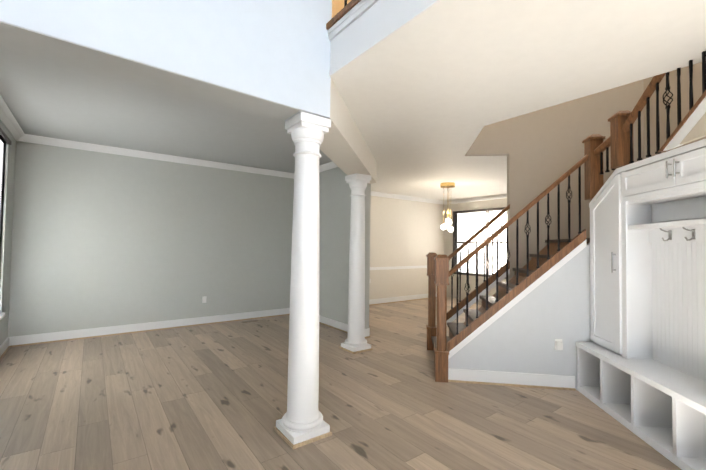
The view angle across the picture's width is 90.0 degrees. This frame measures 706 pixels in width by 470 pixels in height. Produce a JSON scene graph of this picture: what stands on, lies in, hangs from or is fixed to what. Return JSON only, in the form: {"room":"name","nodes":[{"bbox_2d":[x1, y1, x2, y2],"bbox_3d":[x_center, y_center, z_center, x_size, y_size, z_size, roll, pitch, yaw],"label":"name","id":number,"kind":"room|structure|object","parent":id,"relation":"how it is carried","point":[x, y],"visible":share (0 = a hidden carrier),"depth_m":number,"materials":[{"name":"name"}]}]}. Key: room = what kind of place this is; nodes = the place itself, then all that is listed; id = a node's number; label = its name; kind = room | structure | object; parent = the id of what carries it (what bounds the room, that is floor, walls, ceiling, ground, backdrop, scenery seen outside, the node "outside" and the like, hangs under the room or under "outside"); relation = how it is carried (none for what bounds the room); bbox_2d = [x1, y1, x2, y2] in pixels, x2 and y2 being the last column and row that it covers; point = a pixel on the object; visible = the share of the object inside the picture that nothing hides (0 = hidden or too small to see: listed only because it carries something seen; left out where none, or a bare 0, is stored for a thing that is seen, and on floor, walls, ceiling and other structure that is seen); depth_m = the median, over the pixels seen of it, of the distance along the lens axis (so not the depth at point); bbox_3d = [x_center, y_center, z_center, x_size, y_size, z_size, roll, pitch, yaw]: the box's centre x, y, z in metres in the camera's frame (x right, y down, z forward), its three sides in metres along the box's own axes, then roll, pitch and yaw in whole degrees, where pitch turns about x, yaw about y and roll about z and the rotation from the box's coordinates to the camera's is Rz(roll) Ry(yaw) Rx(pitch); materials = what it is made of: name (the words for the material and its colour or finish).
{"room":"entrance hall","nodes":[
{"label":"entrance hall","id":0,"kind":"room"},
{"bbox_2d":[0,120,15,344],"bbox_3d":[-3.426,-0.020,3.036,0.120,3.060,4.560,2,-2,-36],"label":"wall","id":1,"kind":"structure","parent":0,"point":[7,211],"depth_m":4.60,"materials":[{"name":"grey paint"}]},
{"bbox_2d":[0,337,10,359],"bbox_3d":[-3.509,1.444,3.203,0.028,0.140,4.110,2,-2,-36],"label":"baseboard","id":2,"kind":"structure","parent":1,"relation":"attached to","point":[4,347],"depth_m":4.60,"materials":[{"name":"white wood"}]},
{"bbox_2d":[0,128,11,319],"bbox_3d":[-3.933,-0.107,3.751,0.150,2.240,1.850,2,-2,-36],"label":"living room window","id":3,"kind":"structure","parent":1,"relation":"in","point":[2,149],"depth_m":4.46,"materials":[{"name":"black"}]},
{"bbox_2d":[0,0,331,120],"bbox_3d":[-1.208,-2.621,2.157,2.509,3.330,0.300,2,-2,-39],"label":"wall","id":4,"kind":"structure","parent":0,"point":[278,51],"depth_m":2.23,"materials":[{"name":"paint"}]},
{"bbox_2d":[0,21,300,120],"bbox_3d":[-1.288,-0.955,2.065,2.125,0.005,0.296,2,-2,-39],"label":"soffit","id":5,"kind":"structure","parent":4,"relation":"attached to","point":[30,42],"depth_m":2.05,"materials":[{"name":"paint"}]},
{"bbox_2d":[326,0,440,76],"bbox_3d":[1.305,-1.490,0.842,0.150,0.407,4.899,2,-2,-36],"label":"trim","id":6,"kind":"structure","parent":4,"relation":"attached to","point":[356,29],"depth_m":2.43,"materials":[{"name":"white paint"}]},
{"bbox_2d":[0,47,331,172],"bbox_3d":[-1.675,-1.433,4.530,4.390,0.100,4.285,2,-2,-36],"label":"ceiling","id":7,"kind":"structure","parent":0,"point":[46,98],"depth_m":4.25,"materials":[{"name":"paint"}]},
{"bbox_2d":[8,141,444,336],"bbox_3d":[-1.040,-1.222,7.739,9.480,5.800,0.120,2,-2,-36],"label":"wall","id":8,"kind":"structure","parent":0,"point":[100,239],"depth_m":5.96,"materials":[{"name":"grey paint"}]},
{"bbox_2d":[10,308,289,346],"bbox_3d":[-2.983,1.537,6.156,4.390,0.140,0.028,2,-2,-36],"label":"baseboard","id":9,"kind":"structure","parent":8,"relation":"attached to","point":[34,338],"depth_m":5.74,"materials":[{"name":"white wood"}]},
{"bbox_2d":[0,95,337,178],"bbox_3d":[-1.691,-1.336,4.542,4.395,0.095,4.245,2,-2,-36],"label":"crown molding","id":10,"kind":"structure","parent":8,"relation":"attached to","point":[10,123],"depth_m":5.62,"materials":[{"name":"white wood"}]},
{"bbox_2d":[370,265,426,269],"bbox_3d":[0.795,0.845,8.954,4.730,0.070,0.050,2,-2,-36],"label":"trim","id":11,"kind":"structure","parent":8,"relation":"attached to","point":[395,267],"depth_m":9.23,"materials":[{"name":"white wood"}]},
{"bbox_2d":[369,293,436,304],"bbox_3d":[0.783,1.669,8.930,4.730,0.140,0.050,2,-2,-36],"label":"baseboard","id":12,"kind":"structure","parent":8,"relation":"attached to","point":[420,296],"depth_m":9.22,"materials":[{"name":"white wood"}]},
{"bbox_2d":[371,191,506,204],"bbox_3d":[2.243,-1.047,7.087,4.730,0.095,4.830,2,-2,-36],"label":"crown molding","id":13,"kind":"structure","parent":8,"relation":"attached to","point":[419,199],"depth_m":9.45,"materials":[{"name":"white wood"}]},
{"bbox_2d":[0,297,680,469],"bbox_3d":[1.732,1.636,3.858,9.840,0.060,9.930,2,-2,-36],"label":"floor","id":14,"kind":"structure","parent":0,"point":[207,397],"depth_m":3.13,"materials":[{"name":"brown wood"}]},
{"bbox_2d":[274,426,331,448],"bbox_3d":[-0.396,1.534,2.764,0.334,0.022,0.334,2,-2,-36],"label":"column base","id":15,"kind":"structure","parent":14,"relation":"on","point":[287,441],"depth_m":2.64,"materials":[{"name":"brown wood"}]},
{"bbox_2d":[276,112,330,444],"bbox_3d":[-0.379,0.300,2.800,0.320,2.446,0.320,2,-2,-36],"label":"column","id":16,"kind":"structure","parent":15,"relation":"on","point":[301,420],"depth_m":2.71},
{"bbox_2d":[339,346,371,353],"bbox_3d":[0.040,1.605,5.001,0.334,0.022,0.334,2,-2,-36],"label":"column base","id":17,"kind":"structure","parent":14,"relation":"on","point":[352,352],"depth_m":4.88,"materials":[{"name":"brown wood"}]},
{"bbox_2d":[341,173,370,351],"bbox_3d":[0.058,0.371,5.037,0.320,2.446,0.320,2,-2,-36],"label":"column","id":18,"kind":"structure","parent":17,"relation":"on","point":[355,340],"depth_m":4.95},
{"bbox_2d":[426,134,604,382],"bbox_3d":[2.260,0.266,3.437,2.862,2.670,3.116,1,-2,8],"label":"staircase","id":19,"kind":"structure","parent":14,"relation":"on","point":[550,258],"depth_m":3.84,"materials":[{"name":"brown wood"}]},
{"bbox_2d":[594,51,705,174],"bbox_3d":[2.412,-0.996,2.806,0.152,0.716,1.764,1,-2,9],"label":"staircase railing","id":20,"kind":"object","parent":19,"relation":"on","point":[619,141],"visible":0.98,"depth_m":2.88,"materials":[{"name":"brown wood"}]},
{"bbox_2d":[576,139,705,469],"bbox_3d":[2.496,0.474,2.631,0.542,2.214,2.080,1,-2,5],"label":"hall tree","id":21,"kind":"object","parent":14,"relation":"on","point":[641,365],"visible":1,"depth_m":2.95,"materials":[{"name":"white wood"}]},
{"bbox_2d":[332,0,350,17],"bbox_3d":[0.067,-2.867,4.282,0.120,2.680,2.880,0,-2,11],"label":"wall","id":22,"kind":"structure","parent":0,"point":[337,6],"depth_m":2.99,"materials":[{"name":"paint"}]},
{"bbox_2d":[319,167,370,328],"bbox_3d":[-0.466,0.124,6.614,0.120,3.060,2.330,2,-2,-36],"label":"wall","id":23,"kind":"structure","parent":0,"point":[334,213],"depth_m":6.28,"materials":[{"name":"grey paint"}]},
{"bbox_2d":[319,315,347,332],"bbox_3d":[-0.532,1.581,6.509,0.028,0.140,2.338,2,-2,-36],"label":"baseboard","id":24,"kind":"structure","parent":23,"relation":"attached to","point":[343,327],"depth_m":6.25,"materials":[{"name":"white wood"}]},
{"bbox_2d":[365,328,369,336],"bbox_3d":[-0.421,1.585,6.598,0.016,0.140,2.326,2,-2,-36],"label":"baseboard","id":25,"kind":"structure","parent":23,"relation":"attached to","point":[367,331],"depth_m":5.63,"materials":[{"name":"white wood"}]},
{"bbox_2d":[319,78,376,183],"bbox_3d":[-0.036,-1.198,4.393,0.338,0.648,3.202,0,-2,11],"label":"diagonal beam","id":26,"kind":"structure","parent":0,"point":[344,148],"depth_m":3.71,"materials":[{"name":"beige paint"}]},
{"bbox_2d":[444,198,506,301],"bbox_3d":[5.533,-1.159,6.725,0.120,5.800,9.330,2,-2,-36],"label":"wall","id":27,"kind":"structure","parent":0,"point":[448,235],"depth_m":9.87,"materials":[{"name":"beige paint"}]},
{"bbox_2d":[453,207,506,278],"bbox_3d":[3.551,0.204,9.321,0.140,1.790,2.120,2,-2,-36],"label":"window","id":28,"kind":"structure","parent":27,"relation":"in","point":[469,225],"depth_m":9.58,"materials":[{"name":"white glass"}]},
{"bbox_2d":[331,0,705,200],"bbox_3d":[2.726,-1.318,4.649,6.870,0.320,9.330,2,-2,-36],"label":"ceiling","id":29,"kind":"structure","parent":0,"point":[428,95],"depth_m":2.65,"materials":[{"name":"beige paint"}]},
{"bbox_2d":[440,182,454,231],"bbox_3d":[1.990,-0.572,7.432,0.300,1.028,0.300,2,-2,-36],"label":"pendant light","id":30,"kind":"object","parent":29,"relation":"hanging from","point":[448,221],"visible":1,"depth_m":7.37,"materials":[{"name":"white glass"}]},
{"bbox_2d":[448,242,592,389],"bbox_3d":[1.778,0.829,3.796,1.468,1.551,0.039,1,-2,8],"label":"wall","id":31,"kind":"structure","parent":0,"point":[523,334],"depth_m":3.74,"materials":[{"name":"paint"}]},
{"bbox_2d":[448,368,575,390],"bbox_3d":[1.670,1.532,3.755,1.280,0.140,0.029,1,-2,8],"label":"baseboard","id":32,"kind":"structure","parent":31,"relation":"attached to","point":[532,380],"depth_m":3.75,"materials":[{"name":"white wood"}]},
{"bbox_2d":[555,339,562,349],"bbox_3d":[2.154,1.150,3.691,0.070,0.115,0.039,1,-2,8],"label":"outlet","id":33,"kind":"object","parent":31,"relation":"attached to","point":[558,344],"visible":0.96,"depth_m":3.67,"materials":[{"name":"plastic"}]},
{"bbox_2d":[465,79,643,280],"bbox_3d":[2.849,-1.247,4.973,2.460,5.800,0.118,1,-2,9],"label":"wall","id":34,"kind":"structure","parent":0,"point":[542,150],"depth_m":4.92,"materials":[{"name":"beige paint"}]},
{"bbox_2d":[644,62,705,158],"bbox_3d":[3.447,-1.349,1.175,0.118,5.800,7.222,1,-2,8],"label":"wall","id":35,"kind":"structure","parent":0,"point":[697,80],"depth_m":4.27,"materials":[{"name":"beige paint"}]},
{"bbox_2d":[680,112,705,143],"bbox_3d":[2.309,-0.853,2.232,0.030,0.390,0.607,1,-2,8],"label":"wall","id":36,"kind":"structure","parent":0,"point":[697,131],"depth_m":2.37,"materials":[{"name":"paint"}]}
]}

